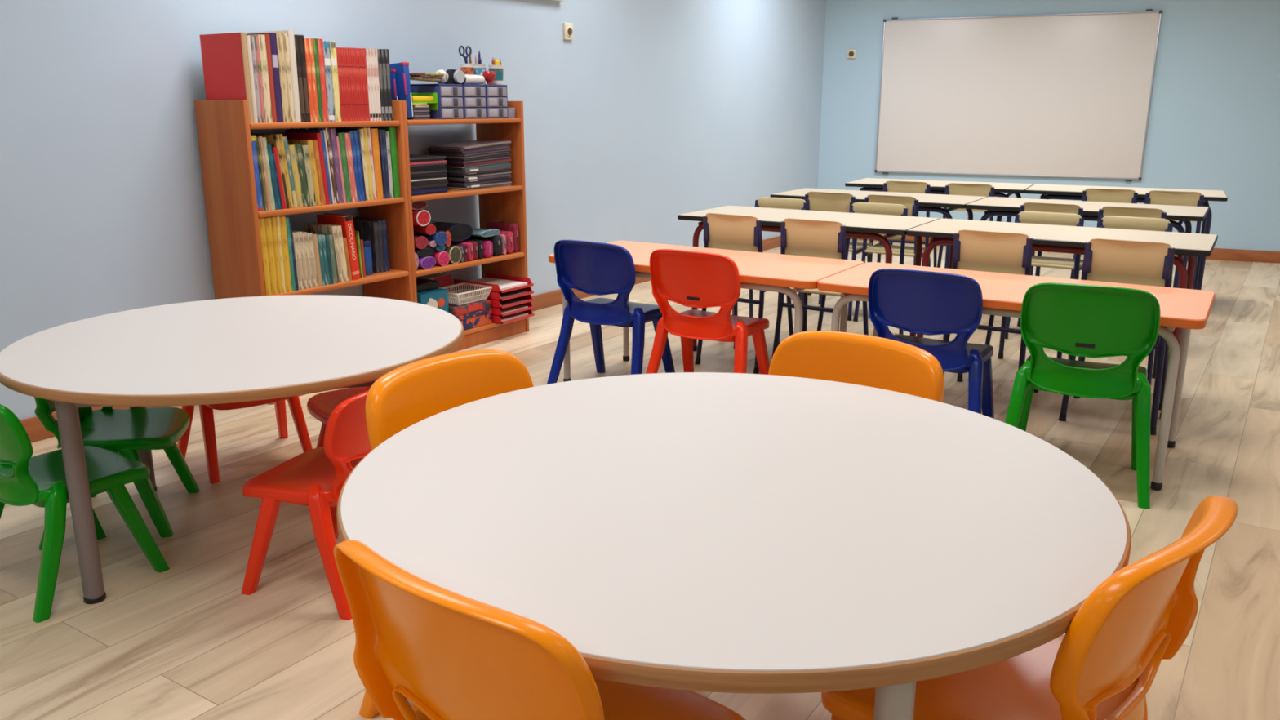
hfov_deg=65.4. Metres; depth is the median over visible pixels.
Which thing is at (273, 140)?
book
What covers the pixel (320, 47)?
book
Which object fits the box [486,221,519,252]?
pencil case
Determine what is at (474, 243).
pencil case
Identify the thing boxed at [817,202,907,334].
chair
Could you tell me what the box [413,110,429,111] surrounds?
notebook
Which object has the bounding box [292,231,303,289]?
book
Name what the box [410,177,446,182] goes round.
notebook
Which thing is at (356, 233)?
book
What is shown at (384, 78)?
print
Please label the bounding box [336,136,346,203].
book
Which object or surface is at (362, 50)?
book
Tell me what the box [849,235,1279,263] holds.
baseboard
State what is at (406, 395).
plastic chair
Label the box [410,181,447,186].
notebook
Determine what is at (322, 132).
book
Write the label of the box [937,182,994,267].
chair
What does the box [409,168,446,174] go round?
notebook
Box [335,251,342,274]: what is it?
print
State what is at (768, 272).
table
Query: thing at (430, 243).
pencil case
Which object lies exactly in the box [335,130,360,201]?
book
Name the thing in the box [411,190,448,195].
notebook
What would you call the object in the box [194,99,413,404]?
bookcase
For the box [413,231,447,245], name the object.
pencil case
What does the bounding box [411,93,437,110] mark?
pencil box
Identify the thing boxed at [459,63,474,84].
pencil cup
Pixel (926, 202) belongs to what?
school desk
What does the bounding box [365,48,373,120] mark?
book
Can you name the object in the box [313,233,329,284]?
book
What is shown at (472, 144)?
magazine
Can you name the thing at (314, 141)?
book
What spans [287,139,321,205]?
book
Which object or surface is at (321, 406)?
plastic chair
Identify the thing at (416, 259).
pencil case
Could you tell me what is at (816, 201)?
chair
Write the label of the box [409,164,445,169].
notebook
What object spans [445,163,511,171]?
magazine
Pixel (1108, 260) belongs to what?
chair
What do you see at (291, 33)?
book
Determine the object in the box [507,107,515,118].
box
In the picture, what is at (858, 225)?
school desk
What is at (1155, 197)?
chair
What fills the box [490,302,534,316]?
tray
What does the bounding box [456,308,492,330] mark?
cardboard box
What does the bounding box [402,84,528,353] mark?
bookcase
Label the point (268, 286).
book
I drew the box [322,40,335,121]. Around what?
book
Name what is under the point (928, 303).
plastic chair
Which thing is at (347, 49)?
book
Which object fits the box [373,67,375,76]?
print
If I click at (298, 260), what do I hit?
print
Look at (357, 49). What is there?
book
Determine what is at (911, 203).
chair
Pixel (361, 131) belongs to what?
book
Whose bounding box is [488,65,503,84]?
pencil cup
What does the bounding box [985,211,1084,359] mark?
chair
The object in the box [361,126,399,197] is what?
book
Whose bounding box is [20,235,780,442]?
baseboard
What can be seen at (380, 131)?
book
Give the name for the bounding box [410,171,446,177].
notebook
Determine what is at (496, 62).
eraser
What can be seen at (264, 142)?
book
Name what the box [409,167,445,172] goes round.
notebook
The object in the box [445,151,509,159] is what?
magazine
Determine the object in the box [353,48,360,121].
book
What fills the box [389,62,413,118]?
folder
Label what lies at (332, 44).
book
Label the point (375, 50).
book
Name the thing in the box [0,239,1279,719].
floor
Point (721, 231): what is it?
chair
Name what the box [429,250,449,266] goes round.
pencil case
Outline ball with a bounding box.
[435,70,448,84]
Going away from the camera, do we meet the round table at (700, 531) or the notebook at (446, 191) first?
the round table at (700, 531)
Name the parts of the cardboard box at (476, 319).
lid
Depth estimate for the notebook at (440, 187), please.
4.38 m
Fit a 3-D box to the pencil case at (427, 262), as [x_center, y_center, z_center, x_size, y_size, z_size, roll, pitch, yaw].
[-1.024,-0.443,4.477,0.190,0.056,0.101,8,16,27]
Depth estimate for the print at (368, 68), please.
3.99 m
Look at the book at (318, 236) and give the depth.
3.93 m
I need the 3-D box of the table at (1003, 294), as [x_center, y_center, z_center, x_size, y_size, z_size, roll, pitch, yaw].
[1.231,0.013,3.381,1.169,0.532,0.541,9,17,31]
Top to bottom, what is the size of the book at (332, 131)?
0.292 m
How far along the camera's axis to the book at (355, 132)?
4.03 m
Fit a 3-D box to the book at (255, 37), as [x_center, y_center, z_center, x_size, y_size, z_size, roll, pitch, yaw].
[-1.470,-1.027,3.658,0.242,0.302,0.016,9,17,32]
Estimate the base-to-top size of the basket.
0.064 m
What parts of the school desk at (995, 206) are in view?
leg frame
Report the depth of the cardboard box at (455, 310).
4.68 m
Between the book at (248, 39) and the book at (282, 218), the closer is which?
the book at (248, 39)
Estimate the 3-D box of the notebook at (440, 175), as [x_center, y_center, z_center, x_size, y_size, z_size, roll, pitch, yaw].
[-1.015,-0.816,4.427,0.210,0.012,0.232,9,17,32]
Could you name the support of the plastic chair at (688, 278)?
on the floor
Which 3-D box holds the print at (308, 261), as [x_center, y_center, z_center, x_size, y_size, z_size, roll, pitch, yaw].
[-1.293,-0.356,3.886,0.005,0.087,0.021,9,19,32]
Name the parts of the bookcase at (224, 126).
panel, shelf, shelf, shelf, panel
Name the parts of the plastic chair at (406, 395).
leg, backrest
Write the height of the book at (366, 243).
0.147 m
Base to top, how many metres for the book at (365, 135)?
0.292 m
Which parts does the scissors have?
handle, handle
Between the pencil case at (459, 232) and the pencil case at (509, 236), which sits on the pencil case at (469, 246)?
the pencil case at (459, 232)
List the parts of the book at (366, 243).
lid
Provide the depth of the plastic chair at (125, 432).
2.67 m
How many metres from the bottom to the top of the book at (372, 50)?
0.281 m
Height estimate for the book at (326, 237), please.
0.198 m
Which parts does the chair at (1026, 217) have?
leg, backrest, leg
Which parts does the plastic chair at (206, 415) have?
leg, leg, seat, leg, leg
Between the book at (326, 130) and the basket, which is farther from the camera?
the basket
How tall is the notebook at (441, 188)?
0.012 m
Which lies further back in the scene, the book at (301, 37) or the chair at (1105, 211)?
the chair at (1105, 211)
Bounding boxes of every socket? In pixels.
[563,22,573,39]
[847,49,856,58]
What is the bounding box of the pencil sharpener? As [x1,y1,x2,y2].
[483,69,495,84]
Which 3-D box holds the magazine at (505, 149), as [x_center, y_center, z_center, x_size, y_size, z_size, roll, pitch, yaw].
[-0.799,-0.982,4.706,0.222,0.026,0.320,9,17,32]
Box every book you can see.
[199,32,254,123]
[246,32,283,122]
[246,34,272,123]
[246,35,257,123]
[247,30,301,122]
[249,35,262,123]
[250,133,289,208]
[250,133,293,208]
[250,134,262,211]
[252,35,266,123]
[255,137,266,211]
[256,136,271,210]
[257,34,276,122]
[257,137,268,210]
[258,217,272,296]
[262,137,275,210]
[263,217,278,294]
[266,144,280,209]
[271,146,286,208]
[271,216,282,293]
[272,153,283,208]
[275,33,290,122]
[275,216,285,293]
[279,215,292,292]
[281,132,329,204]
[282,136,297,208]
[283,33,295,122]
[285,129,333,204]
[285,217,295,291]
[287,138,325,204]
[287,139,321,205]
[288,143,310,207]
[288,144,303,207]
[289,128,334,204]
[289,223,297,290]
[292,127,338,204]
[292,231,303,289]
[292,231,308,288]
[293,35,306,122]
[299,35,310,122]
[301,144,315,206]
[302,231,312,288]
[303,38,315,122]
[303,222,343,282]
[306,231,337,284]
[306,232,318,287]
[307,38,319,122]
[311,233,322,286]
[312,38,323,121]
[312,222,348,281]
[312,233,326,285]
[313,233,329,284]
[315,233,333,284]
[316,213,360,279]
[317,39,328,121]
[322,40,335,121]
[328,127,373,199]
[328,128,343,203]
[329,41,341,121]
[335,128,366,200]
[335,128,369,200]
[335,129,364,201]
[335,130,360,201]
[335,132,351,202]
[336,47,343,121]
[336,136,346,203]
[338,47,346,121]
[341,47,348,121]
[342,132,357,202]
[342,237,352,280]
[343,48,351,121]
[346,48,353,121]
[348,48,355,121]
[351,48,358,121]
[352,216,389,271]
[352,217,385,272]
[352,219,381,273]
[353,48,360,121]
[354,231,363,277]
[355,48,362,121]
[358,48,364,121]
[359,239,365,277]
[360,48,367,120]
[361,48,369,120]
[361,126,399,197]
[362,239,373,275]
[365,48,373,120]
[366,127,377,199]
[368,48,375,120]
[369,128,383,199]
[371,48,378,120]
[373,48,381,120]
[377,48,385,120]
[377,129,386,199]
[380,48,389,120]
[382,129,390,198]
[384,48,392,120]
[385,131,393,198]
[427,274,453,296]
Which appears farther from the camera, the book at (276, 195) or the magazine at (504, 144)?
the magazine at (504, 144)
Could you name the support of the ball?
on the bookcase at (501, 204)
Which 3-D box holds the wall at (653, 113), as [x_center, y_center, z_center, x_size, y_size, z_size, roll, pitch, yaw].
[-1.494,-1.159,4.070,0.150,2.450,10.899,9,17,32]
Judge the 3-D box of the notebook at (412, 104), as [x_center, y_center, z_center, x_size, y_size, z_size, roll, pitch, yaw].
[-1.000,-1.102,4.298,0.140,0.007,0.090,10,17,34]
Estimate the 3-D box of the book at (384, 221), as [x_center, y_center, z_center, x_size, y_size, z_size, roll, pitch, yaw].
[-1.168,-0.503,4.321,0.192,0.222,0.023,9,18,32]
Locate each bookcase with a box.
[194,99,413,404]
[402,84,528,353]
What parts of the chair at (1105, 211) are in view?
backrest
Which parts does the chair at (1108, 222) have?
backrest, leg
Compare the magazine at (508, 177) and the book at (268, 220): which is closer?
the book at (268, 220)
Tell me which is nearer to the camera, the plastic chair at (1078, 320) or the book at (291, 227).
the plastic chair at (1078, 320)
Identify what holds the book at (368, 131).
on the bookcase at (224, 126)
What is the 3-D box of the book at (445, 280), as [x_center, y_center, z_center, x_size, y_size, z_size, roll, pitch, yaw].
[-0.964,-0.352,4.825,0.027,0.106,0.152,9,17,32]
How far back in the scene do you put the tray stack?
4.90 m
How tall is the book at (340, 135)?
0.274 m
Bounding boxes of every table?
[0,294,463,604]
[336,372,1131,719]
[548,240,864,382]
[817,262,1214,490]
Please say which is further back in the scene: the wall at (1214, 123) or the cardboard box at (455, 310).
the wall at (1214, 123)
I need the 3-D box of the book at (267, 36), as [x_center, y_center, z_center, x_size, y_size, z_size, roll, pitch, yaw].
[-1.443,-1.040,3.695,0.242,0.310,0.018,9,17,32]
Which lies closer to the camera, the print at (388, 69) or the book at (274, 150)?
the book at (274, 150)
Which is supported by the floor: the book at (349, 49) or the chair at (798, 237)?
the chair at (798, 237)
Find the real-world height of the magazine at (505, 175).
0.016 m
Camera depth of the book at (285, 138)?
3.76 m
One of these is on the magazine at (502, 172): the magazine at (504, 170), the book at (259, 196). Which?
the magazine at (504, 170)
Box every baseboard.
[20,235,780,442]
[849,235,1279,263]
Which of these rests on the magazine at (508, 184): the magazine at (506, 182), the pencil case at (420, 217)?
the magazine at (506, 182)
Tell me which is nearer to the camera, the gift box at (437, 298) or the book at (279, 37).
the book at (279, 37)
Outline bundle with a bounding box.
[408,72,444,81]
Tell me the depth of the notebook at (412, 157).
4.38 m
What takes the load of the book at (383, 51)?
on the bookcase at (224, 126)
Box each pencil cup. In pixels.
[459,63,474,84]
[473,64,485,84]
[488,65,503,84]
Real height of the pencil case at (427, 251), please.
0.041 m
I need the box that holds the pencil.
[468,49,471,63]
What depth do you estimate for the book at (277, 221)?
3.77 m
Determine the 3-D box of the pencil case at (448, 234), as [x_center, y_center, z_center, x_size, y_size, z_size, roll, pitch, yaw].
[-0.940,-0.562,4.571,0.170,0.072,0.037,9,17,32]
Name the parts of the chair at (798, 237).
leg, backrest, seat, leg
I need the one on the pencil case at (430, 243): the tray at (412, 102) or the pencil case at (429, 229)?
the pencil case at (429, 229)
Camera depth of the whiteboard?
7.72 m
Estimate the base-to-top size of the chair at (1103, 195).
0.670 m
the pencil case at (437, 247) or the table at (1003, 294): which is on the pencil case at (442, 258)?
the pencil case at (437, 247)
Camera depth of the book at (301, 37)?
3.75 m
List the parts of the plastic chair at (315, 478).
leg, seat, leg, leg, backrest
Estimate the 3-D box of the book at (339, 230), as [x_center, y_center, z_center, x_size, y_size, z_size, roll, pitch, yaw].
[-1.268,-0.439,4.059,0.172,0.227,0.044,9,17,32]
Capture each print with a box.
[271,54,278,67]
[295,257,302,281]
[301,257,306,280]
[306,257,311,279]
[310,257,316,279]
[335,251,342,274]
[351,270,359,275]
[367,67,369,76]
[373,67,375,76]
[378,63,382,88]
[382,63,386,88]
[386,63,391,88]
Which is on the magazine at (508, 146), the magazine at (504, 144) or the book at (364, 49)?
the magazine at (504, 144)
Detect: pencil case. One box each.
[411,200,427,209]
[412,209,431,226]
[413,223,435,235]
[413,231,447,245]
[413,235,427,248]
[414,247,434,257]
[414,252,418,270]
[417,256,435,269]
[425,244,445,251]
[426,240,436,247]
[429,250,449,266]
[430,221,472,241]
[435,230,451,246]
[443,245,461,264]
[449,244,463,262]
[450,240,473,261]
[450,242,467,262]
[461,240,478,259]
[464,239,483,258]
[468,235,502,256]
[471,228,499,236]
[472,239,493,257]
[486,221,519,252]
[496,234,506,254]
[497,230,514,253]
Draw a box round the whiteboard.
[874,8,1162,181]
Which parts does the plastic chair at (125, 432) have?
leg, backrest, leg, seat, leg, leg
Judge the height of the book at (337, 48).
0.279 m
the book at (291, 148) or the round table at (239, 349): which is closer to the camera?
the round table at (239, 349)
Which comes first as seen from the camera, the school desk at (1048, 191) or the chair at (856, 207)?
the chair at (856, 207)
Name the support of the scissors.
in the pencil cup at (467, 68)
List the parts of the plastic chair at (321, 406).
leg, seat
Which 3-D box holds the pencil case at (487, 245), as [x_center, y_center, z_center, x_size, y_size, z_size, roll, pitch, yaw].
[-0.789,-0.540,4.793,0.184,0.083,0.060,9,17,32]
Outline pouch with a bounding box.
[416,278,439,292]
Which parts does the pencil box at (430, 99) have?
yellow lid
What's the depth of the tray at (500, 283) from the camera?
4.92 m
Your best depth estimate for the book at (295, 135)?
3.89 m
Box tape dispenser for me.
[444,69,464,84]
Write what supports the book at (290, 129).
on the bookcase at (224, 126)
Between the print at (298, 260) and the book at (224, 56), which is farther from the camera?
the print at (298, 260)
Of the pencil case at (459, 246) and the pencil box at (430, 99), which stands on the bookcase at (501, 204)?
the pencil case at (459, 246)
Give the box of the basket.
[438,282,492,306]
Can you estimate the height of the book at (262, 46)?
0.307 m
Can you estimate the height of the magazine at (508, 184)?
0.011 m
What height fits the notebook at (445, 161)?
0.009 m
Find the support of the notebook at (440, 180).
on the notebook at (441, 182)
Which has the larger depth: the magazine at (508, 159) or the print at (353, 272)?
the magazine at (508, 159)
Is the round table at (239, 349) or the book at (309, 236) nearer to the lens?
the round table at (239, 349)
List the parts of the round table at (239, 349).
leg, leg, apron rail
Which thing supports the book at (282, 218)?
on the bookcase at (224, 126)
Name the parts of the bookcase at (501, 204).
panel, drawer unit, label panel, label panel, label panel, drawer, drawer, drawer, handle, handle, handle, shelf, shelf, shelf, label panel, label panel, label panel, drawer unit, drawer, drawer, drawer, handle, handle, handle, label panel, label panel, label panel, shelf, drawer unit, drawer, drawer, drawer, handle, handle, handle, panel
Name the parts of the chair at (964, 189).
backrest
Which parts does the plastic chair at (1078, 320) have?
leg, leg, name plate, seat, backrest, leg, leg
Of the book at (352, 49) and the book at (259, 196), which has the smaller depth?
the book at (259, 196)
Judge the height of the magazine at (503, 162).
0.019 m
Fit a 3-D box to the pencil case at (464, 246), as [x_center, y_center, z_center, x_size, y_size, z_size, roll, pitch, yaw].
[-0.880,-0.508,4.669,0.184,0.083,0.024,9,17,32]
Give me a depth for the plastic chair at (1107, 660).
1.25 m
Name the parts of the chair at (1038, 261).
backrest, seat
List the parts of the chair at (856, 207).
leg, backrest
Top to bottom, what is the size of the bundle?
0.039 m
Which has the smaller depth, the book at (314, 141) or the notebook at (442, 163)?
the book at (314, 141)
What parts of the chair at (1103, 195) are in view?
backrest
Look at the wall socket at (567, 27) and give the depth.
5.45 m
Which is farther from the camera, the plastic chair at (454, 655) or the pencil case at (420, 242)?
the pencil case at (420, 242)
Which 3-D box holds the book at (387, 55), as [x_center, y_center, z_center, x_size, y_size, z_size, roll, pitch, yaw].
[-1.130,-1.145,4.156,0.242,0.283,0.020,9,17,32]
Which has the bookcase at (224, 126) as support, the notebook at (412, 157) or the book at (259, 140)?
the book at (259, 140)
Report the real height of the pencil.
0.150 m
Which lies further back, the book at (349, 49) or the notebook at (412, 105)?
the notebook at (412, 105)
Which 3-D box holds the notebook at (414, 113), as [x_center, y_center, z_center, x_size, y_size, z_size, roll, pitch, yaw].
[-1.000,-1.066,4.307,0.150,0.010,0.098,9,17,31]
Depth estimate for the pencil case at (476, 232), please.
4.73 m
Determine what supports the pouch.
on the gift box at (437, 298)
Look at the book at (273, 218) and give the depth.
3.75 m
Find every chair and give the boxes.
[0,404,169,622]
[34,396,199,550]
[177,395,312,484]
[240,390,371,620]
[306,386,371,448]
[333,539,746,719]
[359,349,533,718]
[546,240,675,384]
[645,248,769,374]
[694,213,793,373]
[749,196,807,345]
[768,330,944,719]
[771,218,868,359]
[798,191,871,320]
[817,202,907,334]
[821,495,1238,719]
[853,194,930,321]
[868,268,994,418]
[879,181,936,267]
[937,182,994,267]
[942,230,1038,392]
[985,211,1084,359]
[1004,202,1083,338]
[1004,282,1160,509]
[1058,238,1174,435]
[1068,215,1173,386]
[1070,188,1137,279]
[1096,206,1166,227]
[1144,190,1204,289]
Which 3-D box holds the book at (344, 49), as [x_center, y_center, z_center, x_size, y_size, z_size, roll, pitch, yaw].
[-1.250,-1.098,3.981,0.242,0.279,0.012,9,17,32]
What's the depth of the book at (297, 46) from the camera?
3.73 m
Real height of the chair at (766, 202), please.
0.670 m
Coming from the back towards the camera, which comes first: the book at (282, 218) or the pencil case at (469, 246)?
the pencil case at (469, 246)
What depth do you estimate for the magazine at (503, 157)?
4.60 m
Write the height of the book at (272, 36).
0.316 m
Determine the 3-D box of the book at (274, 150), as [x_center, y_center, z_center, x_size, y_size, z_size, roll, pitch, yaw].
[-1.433,-0.694,3.782,0.212,0.229,0.035,9,17,32]
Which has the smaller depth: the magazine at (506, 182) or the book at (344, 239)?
the book at (344, 239)
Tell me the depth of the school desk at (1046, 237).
3.87 m
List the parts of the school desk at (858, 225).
leg frame, leg frame, cross rail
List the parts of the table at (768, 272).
leg frame, leg frame, cross rail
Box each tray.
[412,102,437,103]
[453,272,533,293]
[453,286,533,301]
[454,294,533,308]
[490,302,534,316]
[492,309,534,324]
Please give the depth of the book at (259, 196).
3.64 m
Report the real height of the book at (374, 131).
0.286 m
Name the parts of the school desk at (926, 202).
leg frame, cross rail, leg frame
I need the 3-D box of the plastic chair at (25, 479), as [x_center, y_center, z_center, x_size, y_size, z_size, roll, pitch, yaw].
[-1.399,0.282,2.383,0.385,0.501,0.356,11,18,35]
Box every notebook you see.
[407,116,430,119]
[408,154,446,159]
[409,158,444,162]
[409,160,446,164]
[409,162,447,167]
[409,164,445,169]
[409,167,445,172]
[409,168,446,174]
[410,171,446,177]
[410,174,446,180]
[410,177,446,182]
[410,178,447,184]
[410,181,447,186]
[410,183,447,189]
[411,186,446,191]
[411,187,448,194]
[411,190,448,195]
[412,103,426,105]
[412,105,428,106]
[412,106,429,110]
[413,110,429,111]
[413,111,429,114]
[413,114,430,117]
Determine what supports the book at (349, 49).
on the bookcase at (224, 126)
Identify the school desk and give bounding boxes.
[677,205,939,351]
[770,187,987,294]
[844,177,1034,262]
[906,218,1217,418]
[965,196,1208,288]
[1024,183,1227,289]
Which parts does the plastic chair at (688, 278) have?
leg, leg, name plate, backrest, seat, leg, leg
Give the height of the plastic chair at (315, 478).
0.501 m
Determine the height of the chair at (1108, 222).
0.670 m
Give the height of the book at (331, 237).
0.196 m
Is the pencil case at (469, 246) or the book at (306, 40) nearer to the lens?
the book at (306, 40)
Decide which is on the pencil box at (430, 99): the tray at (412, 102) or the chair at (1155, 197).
the tray at (412, 102)
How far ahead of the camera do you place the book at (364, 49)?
3.99 m
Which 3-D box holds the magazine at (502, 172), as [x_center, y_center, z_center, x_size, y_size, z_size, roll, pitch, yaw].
[-0.802,-0.885,4.738,0.222,0.017,0.320,10,17,33]
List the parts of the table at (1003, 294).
leg frame, cross rail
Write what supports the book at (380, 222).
on the bookcase at (224, 126)
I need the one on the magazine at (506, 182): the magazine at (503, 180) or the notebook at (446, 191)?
the magazine at (503, 180)
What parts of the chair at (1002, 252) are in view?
backrest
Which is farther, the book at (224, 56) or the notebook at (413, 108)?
the notebook at (413, 108)
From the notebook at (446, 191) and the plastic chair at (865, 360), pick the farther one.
the notebook at (446, 191)
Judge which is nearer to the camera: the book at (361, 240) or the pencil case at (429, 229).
the book at (361, 240)
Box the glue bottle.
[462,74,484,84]
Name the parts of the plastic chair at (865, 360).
leg, backrest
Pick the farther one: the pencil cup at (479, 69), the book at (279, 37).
the pencil cup at (479, 69)
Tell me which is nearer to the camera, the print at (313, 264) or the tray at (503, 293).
the print at (313, 264)
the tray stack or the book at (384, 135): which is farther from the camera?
the tray stack
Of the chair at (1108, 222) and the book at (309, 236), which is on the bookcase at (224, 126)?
the book at (309, 236)
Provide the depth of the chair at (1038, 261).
4.74 m
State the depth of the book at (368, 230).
4.24 m
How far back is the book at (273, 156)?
3.72 m
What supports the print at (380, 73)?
attached to the book at (379, 51)
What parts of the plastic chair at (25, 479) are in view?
leg, backrest, leg, seat, leg, leg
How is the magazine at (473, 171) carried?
on the magazine at (504, 170)
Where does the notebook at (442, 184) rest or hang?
on the notebook at (440, 187)
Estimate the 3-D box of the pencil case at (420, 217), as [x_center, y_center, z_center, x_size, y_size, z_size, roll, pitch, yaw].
[-1.027,-0.633,4.410,0.190,0.072,0.090,9,17,30]
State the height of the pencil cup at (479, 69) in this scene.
0.091 m
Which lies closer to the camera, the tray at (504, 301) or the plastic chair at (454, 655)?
the plastic chair at (454, 655)
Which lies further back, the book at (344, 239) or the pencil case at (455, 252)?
the pencil case at (455, 252)
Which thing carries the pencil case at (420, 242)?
on the pencil case at (427, 251)
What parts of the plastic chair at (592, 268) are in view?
leg, backrest, leg, seat, leg, leg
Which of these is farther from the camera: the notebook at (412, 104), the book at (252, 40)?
the notebook at (412, 104)
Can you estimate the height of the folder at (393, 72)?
0.208 m
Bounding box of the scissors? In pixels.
[458,45,471,63]
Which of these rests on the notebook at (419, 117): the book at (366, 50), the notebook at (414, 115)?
the notebook at (414, 115)
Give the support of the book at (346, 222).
on the bookcase at (224, 126)
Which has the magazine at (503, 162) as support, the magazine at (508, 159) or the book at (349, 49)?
the magazine at (508, 159)
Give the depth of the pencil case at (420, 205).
4.37 m
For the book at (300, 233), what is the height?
0.223 m
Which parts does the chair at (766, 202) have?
leg, backrest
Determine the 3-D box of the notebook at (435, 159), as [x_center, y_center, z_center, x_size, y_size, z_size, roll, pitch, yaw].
[-1.020,-0.885,4.404,0.210,0.010,0.232,10,17,33]
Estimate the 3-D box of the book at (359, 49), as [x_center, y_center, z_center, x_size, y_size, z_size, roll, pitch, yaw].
[-1.210,-1.113,4.040,0.242,0.280,0.012,9,17,32]
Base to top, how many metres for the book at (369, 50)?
0.281 m
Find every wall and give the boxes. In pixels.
[0,0,826,420]
[817,0,1279,251]
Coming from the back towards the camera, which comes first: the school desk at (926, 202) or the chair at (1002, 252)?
the school desk at (926, 202)
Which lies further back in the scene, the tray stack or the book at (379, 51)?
the tray stack
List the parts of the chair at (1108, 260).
leg, backrest, leg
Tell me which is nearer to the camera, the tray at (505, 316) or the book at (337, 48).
the book at (337, 48)
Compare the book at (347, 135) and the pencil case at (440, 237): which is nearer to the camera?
the book at (347, 135)
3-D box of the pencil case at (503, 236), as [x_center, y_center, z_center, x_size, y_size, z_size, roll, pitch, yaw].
[-0.727,-0.573,4.883,0.184,0.101,0.022,9,17,32]
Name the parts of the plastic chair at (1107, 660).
seat, backrest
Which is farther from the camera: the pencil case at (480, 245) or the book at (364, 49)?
the pencil case at (480, 245)
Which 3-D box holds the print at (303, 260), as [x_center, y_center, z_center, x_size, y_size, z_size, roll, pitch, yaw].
[-1.304,-0.353,3.869,0.005,0.089,0.020,9,19,32]
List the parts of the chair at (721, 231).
backrest, leg, leg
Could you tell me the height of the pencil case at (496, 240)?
0.103 m
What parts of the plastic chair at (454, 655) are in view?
leg, backrest, seat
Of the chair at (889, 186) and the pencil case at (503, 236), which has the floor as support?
the chair at (889, 186)
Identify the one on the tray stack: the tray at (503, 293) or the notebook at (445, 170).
the tray at (503, 293)
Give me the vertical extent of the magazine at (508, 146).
0.028 m
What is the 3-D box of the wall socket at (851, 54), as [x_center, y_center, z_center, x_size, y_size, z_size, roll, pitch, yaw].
[1.735,-2.509,8.172,0.070,0.070,0.021,7,16,24]
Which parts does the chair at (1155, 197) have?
backrest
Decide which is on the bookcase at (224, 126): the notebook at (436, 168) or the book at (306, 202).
the book at (306, 202)
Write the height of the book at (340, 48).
0.279 m
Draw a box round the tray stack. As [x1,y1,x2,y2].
[453,272,534,324]
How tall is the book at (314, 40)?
0.306 m
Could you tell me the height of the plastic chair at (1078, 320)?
0.633 m
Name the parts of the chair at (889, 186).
backrest, leg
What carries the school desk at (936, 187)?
on the floor
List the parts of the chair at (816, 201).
backrest, seat, leg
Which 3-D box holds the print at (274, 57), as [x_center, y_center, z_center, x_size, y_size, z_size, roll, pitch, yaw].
[-1.331,-1.090,3.635,0.005,0.044,0.027,9,17,32]
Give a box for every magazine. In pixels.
[426,143,508,151]
[428,145,510,154]
[429,140,511,149]
[429,148,511,156]
[444,153,510,160]
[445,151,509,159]
[445,155,510,164]
[445,158,511,166]
[445,161,509,168]
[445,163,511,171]
[446,165,511,173]
[446,168,509,176]
[446,171,511,178]
[446,173,511,181]
[446,178,509,186]
[446,181,511,188]
[446,183,511,191]
[447,176,511,182]
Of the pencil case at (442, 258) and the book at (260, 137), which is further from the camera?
the pencil case at (442, 258)
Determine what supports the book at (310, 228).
on the bookcase at (224, 126)
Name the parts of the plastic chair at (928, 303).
backrest, seat, leg, leg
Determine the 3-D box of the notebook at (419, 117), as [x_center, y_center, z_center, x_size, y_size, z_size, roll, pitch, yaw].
[-0.998,-1.047,4.314,0.150,0.010,0.098,9,17,32]
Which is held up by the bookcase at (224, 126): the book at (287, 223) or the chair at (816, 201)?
the book at (287, 223)
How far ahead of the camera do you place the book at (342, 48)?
3.91 m
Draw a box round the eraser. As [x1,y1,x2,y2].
[494,60,499,65]
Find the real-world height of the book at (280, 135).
0.276 m
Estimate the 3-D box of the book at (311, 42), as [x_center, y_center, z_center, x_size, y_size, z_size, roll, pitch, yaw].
[-1.338,-1.078,3.851,0.242,0.305,0.018,9,17,32]
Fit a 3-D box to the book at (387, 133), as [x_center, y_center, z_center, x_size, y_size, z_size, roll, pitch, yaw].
[-1.132,-0.828,4.217,0.212,0.274,0.019,9,18,32]
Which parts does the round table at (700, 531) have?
leg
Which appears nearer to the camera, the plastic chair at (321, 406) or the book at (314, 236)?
the plastic chair at (321, 406)
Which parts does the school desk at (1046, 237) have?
leg frame, cross rail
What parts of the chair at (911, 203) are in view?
leg, backrest, seat, leg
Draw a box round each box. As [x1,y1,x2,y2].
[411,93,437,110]
[417,288,448,312]
[448,299,491,316]
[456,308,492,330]
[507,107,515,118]
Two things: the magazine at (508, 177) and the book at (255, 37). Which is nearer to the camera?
the book at (255, 37)
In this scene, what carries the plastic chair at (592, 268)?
on the floor
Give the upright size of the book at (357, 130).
0.286 m
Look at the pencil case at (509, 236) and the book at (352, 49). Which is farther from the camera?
the pencil case at (509, 236)
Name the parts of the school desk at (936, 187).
leg frame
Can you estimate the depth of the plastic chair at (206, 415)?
3.11 m
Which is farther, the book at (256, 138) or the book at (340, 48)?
the book at (340, 48)
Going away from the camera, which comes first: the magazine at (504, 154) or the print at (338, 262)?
the print at (338, 262)
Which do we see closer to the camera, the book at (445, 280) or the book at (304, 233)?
the book at (304, 233)
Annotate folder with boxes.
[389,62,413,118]
[390,69,397,100]
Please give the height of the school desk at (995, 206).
0.632 m
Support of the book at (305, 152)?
on the bookcase at (224, 126)

